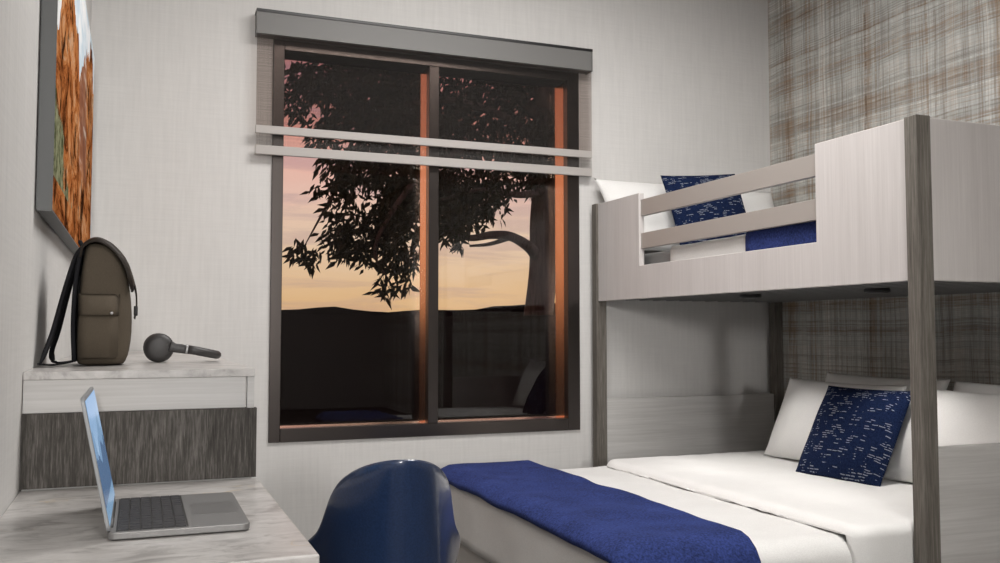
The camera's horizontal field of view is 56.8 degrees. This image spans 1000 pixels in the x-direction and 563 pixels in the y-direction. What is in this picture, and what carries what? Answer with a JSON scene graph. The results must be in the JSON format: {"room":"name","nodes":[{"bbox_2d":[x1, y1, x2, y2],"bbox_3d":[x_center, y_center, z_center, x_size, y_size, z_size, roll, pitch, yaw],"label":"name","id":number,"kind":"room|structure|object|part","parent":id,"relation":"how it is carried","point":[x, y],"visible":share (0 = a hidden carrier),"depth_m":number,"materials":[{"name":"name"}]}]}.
{"room":"bedroom","nodes":[
{"label":"bedroom","id":0,"kind":"room"},
{"bbox_2d":[0,0,91,517],"bbox_3d":[-0.266,-0.445,-0.080,0.150,3.000,8.400,1,-3,-21],"label":"wall","id":1,"kind":"structure","parent":0,"point":[35,262],"depth_m":1.74,"materials":[{"name":"white paint"}]},
{"bbox_2d":[36,0,93,253],"bbox_3d":[-1.265,-0.503,2.744,0.033,0.788,1.625,1,-3,-21],"label":"wall picture","id":2,"kind":"object","parent":1,"relation":"attached to","point":[66,73],"visible":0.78,"depth_m":2.29,"materials":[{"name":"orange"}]},
{"bbox_2d":[90,0,770,540],"bbox_3d":[-0.139,-0.194,4.552,3.760,3.000,0.150,1,-3,-21],"label":"wall","id":3,"kind":"structure","parent":0,"point":[180,187],"depth_m":4.27,"materials":[{"name":"white paint"}]},
{"bbox_2d":[268,39,579,442],"bbox_3d":[-0.335,-0.184,4.461,1.524,1.829,0.149,1,-3,-21],"label":"window","id":4,"kind":"structure","parent":3,"relation":"in","point":[566,84],"depth_m":4.43,"materials":[{"name":"brown metal"}]},
{"bbox_3d":[-0.705,-0.183,4.387,0.681,1.700,0.005,1,-3,-21],"label":"glass pane","id":5,"kind":"part","parent":4,"relation":"part of","materials":[{"name":"clear glass"}]},
{"bbox_2d":[255,8,592,176],"bbox_3d":[-0.309,-0.867,4.390,1.662,0.642,0.072,1,-3,-21],"label":"roller shade","id":6,"kind":"object","parent":4,"relation":"attached to","point":[269,23],"visible":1,"depth_m":4.34,"materials":[{"name":"grey"}]},
{"bbox_3d":[0.452,-1.108,4.701,0.006,0.101,0.070,1,-3,-21],"label":"plate","id":7,"kind":"part","parent":6,"relation":"part of","materials":[{"name":"grey metal"}]},
{"bbox_3d":[-0.026,-0.169,4.651,0.678,1.700,0.005,1,-3,-21],"label":"glass pane","id":8,"kind":"part","parent":4,"relation":"part of","materials":[{"name":"clear glass"}]},
{"bbox_2d":[768,0,999,395],"bbox_3d":[3.097,-0.374,1.231,0.150,3.000,8.400,1,-3,-21],"label":"wall","id":9,"kind":"structure","parent":0,"point":[838,68],"depth_m":4.40,"materials":[{"name":"grey fabric"}]},
{"bbox_3d":[1.405,1.150,0.519,3.860,0.120,8.860,1,-3,-21],"label":"floor","id":10,"kind":"structure","parent":0,"visible":0},
{"bbox_2d":[20,350,256,490],"bbox_3d":[-1.118,0.726,2.870,0.448,0.981,2.149,1,-3,-21],"label":"base cabinet","id":11,"kind":"object","parent":10,"relation":"on","point":[182,417],"visible":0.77,"depth_m":1.90,"materials":[{"name":"grey wood"}]},
{"bbox_2d":[37,237,137,365],"bbox_3d":[-0.968,0.047,2.198,0.202,0.302,0.329,1,-3,-21],"label":"backpack","id":12,"kind":"object","parent":11,"relation":"on","point":[100,276],"visible":1,"depth_m":2.13,"materials":[{"name":"fabric"}]},
{"bbox_3d":[-1.005,0.058,2.206,0.026,0.261,0.177,1,-3,-21],"label":"panel","id":13,"kind":"part","parent":12,"relation":"part of","materials":[{"name":"brown leather"}]},
{"bbox_3d":[-0.743,0.232,1.904,0.425,0.066,0.018,1,-3,-21],"label":"drawer","id":14,"kind":"part","parent":11,"relation":"part of","materials":[{"name":"white wood"}]},
{"bbox_2d":[143,333,220,361],"bbox_3d":[-0.836,0.174,2.438,0.195,0.075,0.176,1,-3,-21],"label":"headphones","id":15,"kind":"object","parent":11,"relation":"on","point":[158,347],"visible":1,"depth_m":2.35,"materials":[{"name":"grey plastic"}]},
{"bbox_2d":[143,333,172,361],"bbox_3d":[-0.871,0.170,2.363,0.075,0.075,0.045,1,-3,-21],"label":"ear cup","id":16,"kind":"object","parent":15,"relation":"on","point":[158,347],"depth_m":2.34,"materials":[{"name":"black plastic"}]},
{"bbox_2d":[0,478,318,562],"bbox_3d":[-0.593,0.769,1.525,0.451,0.750,0.726,1,-3,-21],"label":"desk","id":17,"kind":"object","parent":10,"relation":"on","point":[55,525],"visible":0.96,"depth_m":1.41,"materials":[{"name":"white wood"}]},
{"bbox_2d":[80,387,249,539],"bbox_3d":[-0.558,0.286,1.542,0.247,0.211,0.304,1,-3,-21],"label":"laptop","id":18,"kind":"object","parent":17,"relation":"on","point":[153,516],"visible":1,"depth_m":1.48,"materials":[{"name":"grey metal"}]},
{"bbox_3d":[-0.652,0.279,1.506,0.006,0.203,0.304,-11,1,-22],"label":"lid","id":19,"kind":"part","parent":18,"relation":"part of","materials":[{"name":"silver metal"}]},
{"bbox_2d":[308,459,459,562],"bbox_3d":[-0.234,0.746,1.856,0.420,0.836,0.493,1,-3,-14],"label":"shell chair","id":20,"kind":"object","parent":10,"relation":"on","point":[391,511],"visible":0.91,"depth_m":1.68,"materials":[{"name":"blue plastic"}]},
{"bbox_2d":[456,543,489,562],"bbox_3d":[0.980,1.133,3.489,1.975,0.235,1.548,1,-3,-21],"label":"bed base","id":21,"kind":"object","parent":10,"relation":"on","point":[465,555],"visible":0.02,"depth_m":3.61,"materials":[{"name":"fabric"}]},
{"bbox_3d":[0.967,0.909,3.496,1.967,0.211,1.548,1,-3,-21],"label":"mattress","id":22,"kind":"object","parent":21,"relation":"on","visible":0},
{"bbox_2d":[449,450,913,562],"bbox_3d":[0.977,0.880,3.484,2.028,0.266,1.630,1,-3,-21],"label":"coverlet","id":23,"kind":"object","parent":22,"relation":"on","point":[789,515],"visible":0.52,"depth_m":3.13,"materials":[{"name":"white fabric"}]},
{"bbox_2d":[441,460,760,562],"bbox_3d":[0.207,0.866,3.195,0.433,0.294,1.687,1,-3,-21],"label":"throw blanket","id":24,"kind":"object","parent":23,"relation":"on","point":[614,525],"visible":0.97,"depth_m":2.78,"materials":[{"name":"blue fabric"}]},
{"bbox_2d":[763,377,906,459],"bbox_3d":[1.386,0.595,3.891,0.200,0.347,0.700,1,-3,-21],"label":"pillow","id":25,"kind":"object","parent":23,"relation":"on","point":[803,398],"visible":0.46,"depth_m":4.00,"materials":[{"name":"white fabric"}]},
{"bbox_2d":[796,385,910,486],"bbox_3d":[1.365,0.590,3.584,0.226,0.346,0.418,2,-4,-30],"label":"cushion","id":26,"kind":"object","parent":23,"relation":"on","point":[854,433],"visible":0.98,"depth_m":3.51,"materials":[{"name":"blue fabric"}]},
{"bbox_2d":[825,372,950,390],"bbox_3d":[1.614,0.589,4.018,0.188,0.362,0.720,1,-3,-21],"label":"pillow","id":27,"kind":"object","parent":23,"relation":"on","point":[942,384],"visible":0.14,"depth_m":4.05,"materials":[{"name":"white fabric"}]},
{"bbox_2d":[883,389,999,482],"bbox_3d":[1.637,0.560,3.254,0.207,0.347,0.648,1,-3,-25],"label":"pillow","id":28,"kind":"object","parent":23,"relation":"on","point":[964,418],"visible":0.47,"depth_m":3.25,"materials":[{"name":"white fabric"}]},
{"bbox_2d":[953,381,999,393],"bbox_3d":[1.874,0.555,3.347,0.199,0.357,0.686,1,-3,-18],"label":"pillow","id":29,"kind":"object","parent":23,"relation":"on","point":[960,386],"visible":0.16,"depth_m":3.56,"materials":[{"name":"white fabric"}]},
{"bbox_2d":[592,114,999,562],"bbox_3d":[1.368,0.419,3.857,1.126,1.700,2.094,1,-3,-21],"label":"bunk bed","id":30,"kind":"object","parent":10,"relation":"on","point":[910,206],"visible":0.96,"depth_m":3.02,"materials":[{"name":"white wood"}]},
{"bbox_3d":[0.498,0.460,4.614,0.056,1.700,0.048,1,-3,-21],"label":"post","id":31,"kind":"part","parent":30,"relation":"part of","materials":[{"name":"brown wood"}]},
{"bbox_2d":[644,250,669,264],"bbox_3d":[1.368,-0.068,3.887,0.981,0.174,1.970,1,-3,-21],"label":"mattress","id":32,"kind":"object","parent":30,"relation":"on","point":[663,256],"visible":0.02,"depth_m":4.22,"materials":[{"name":"white fabric"}]},
{"bbox_2d":[594,178,679,250],"bbox_3d":[0.795,-0.329,4.703,0.633,0.376,0.191,1,-3,-23],"label":"pillow","id":33,"kind":"object","parent":32,"relation":"on","point":[610,190],"visible":0.27,"depth_m":4.63,"materials":[{"name":"white fabric"}]},
{"bbox_2d":[660,174,746,244],"bbox_3d":[1.028,-0.355,4.565,0.429,0.400,0.189,1,-3,-16],"label":"cushion","id":34,"kind":"object","parent":32,"relation":"on","point":[733,205],"visible":0.36,"depth_m":4.52,"materials":[{"name":"blue fabric"}]},
{"bbox_2d":[670,234,745,260],"bbox_3d":[1.471,-0.092,3.619,1.015,0.184,1.433,1,-3,-21],"label":"coverlet","id":35,"kind":"object","parent":32,"relation":"on","point":[735,244],"visible":0.15,"depth_m":3.80,"materials":[{"name":"white fabric"}]},
{"bbox_2d":[745,221,816,251],"bbox_3d":[1.549,-0.137,3.352,0.986,0.156,0.815,1,-3,-21],"label":"throw blanket","id":36,"kind":"object","parent":35,"relation":"on","point":[801,233],"visible":0.19,"depth_m":3.35,"materials":[{"name":"blue fabric"}]},
{"bbox_2d":[741,192,773,212],"bbox_3d":[1.297,-0.311,4.896,0.446,0.362,0.189,1,-3,-19],"label":"pillow","id":37,"kind":"object","parent":32,"relation":"on","point":[752,201],"visible":0.16,"depth_m":4.91,"materials":[{"name":"white fabric"}]},
{"bbox_3d":[0.996,0.927,4.784,1.014,0.666,0.030,1,-3,-21],"label":"panel","id":38,"kind":"part","parent":30,"relation":"part of","materials":[{"name":"grey wood"}]},
{"bbox_3d":[0.872,-0.368,3.704,0.020,0.076,1.210,1,-3,-21],"label":"guard rail","id":39,"kind":"part","parent":30,"relation":"part of","materials":[{"name":"beige wood"}]},
{"bbox_3d":[0.872,-0.216,3.696,0.020,0.071,1.210,1,-3,-21],"label":"guard rail","id":40,"kind":"part","parent":30,"relation":"part of","materials":[{"name":"beige wood"}]},
{"bbox_2d":[739,294,760,298],"bbox_3d":[1.055,0.064,3.900,0.090,0.017,0.090,1,-3,-21],"label":"puck light","id":41,"kind":"object","parent":30,"relation":"attached to","point":[743,296],"depth_m":3.87,"materials":[{"name":"black plastic"}]},
{"bbox_3d":[0.866,-0.195,3.694,0.028,0.486,1.998,1,-3,-21],"label":"panel","id":42,"kind":"part","parent":30,"relation":"part of","materials":[{"name":"white wood"}]},
{"bbox_3d":[1.494,0.481,5.003,0.056,1.700,0.048,1,-3,-21],"label":"post","id":43,"kind":"part","parent":30,"relation":"part of","materials":[{"name":"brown wood"}]},
{"bbox_2d":[864,288,890,293],"bbox_3d":[1.366,0.034,3.352,0.090,0.017,0.090,1,-3,-21],"label":"puck light","id":44,"kind":"object","parent":30,"relation":"attached to","point":[866,290],"depth_m":3.32,"materials":[{"name":"black plastic"}]},
{"bbox_3d":[1.242,0.357,2.711,0.056,1.700,0.048,1,-3,-21],"label":"post","id":45,"kind":"part","parent":30,"relation":"part of","materials":[{"name":"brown wood"}]},
{"bbox_3d":[1.740,-0.235,2.939,1.014,0.486,0.026,1,-3,-21],"label":"panel","id":46,"kind":"part","parent":30,"relation":"part of","materials":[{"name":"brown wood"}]},
{"bbox_3d":[1.740,0.826,2.879,1.014,0.662,0.026,1,-3,-21],"label":"panel","id":47,"kind":"part","parent":30,"relation":"part of","materials":[{"name":"grey wood"}]},
{"label":"outside","id":48,"kind":"structure","parent":0,"visible":0},
{"bbox_2d":[280,303,555,425],"bbox_3d":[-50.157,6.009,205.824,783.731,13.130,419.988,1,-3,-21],"label":"ground","id":49,"kind":"structure","parent":48,"point":[339,365],"depth_m":11.87,"materials":[{"name":"black"}]},
{"bbox_2d":[282,61,554,314],"bbox_3d":[-1.351,-2.187,17.190,6.740,6.534,4.532,3,-4,-45],"label":"tree","id":50,"kind":"object","parent":49,"relation":"on","point":[393,215],"visible":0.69,"depth_m":15.40,"materials":[{"name":"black plant"}]}
]}

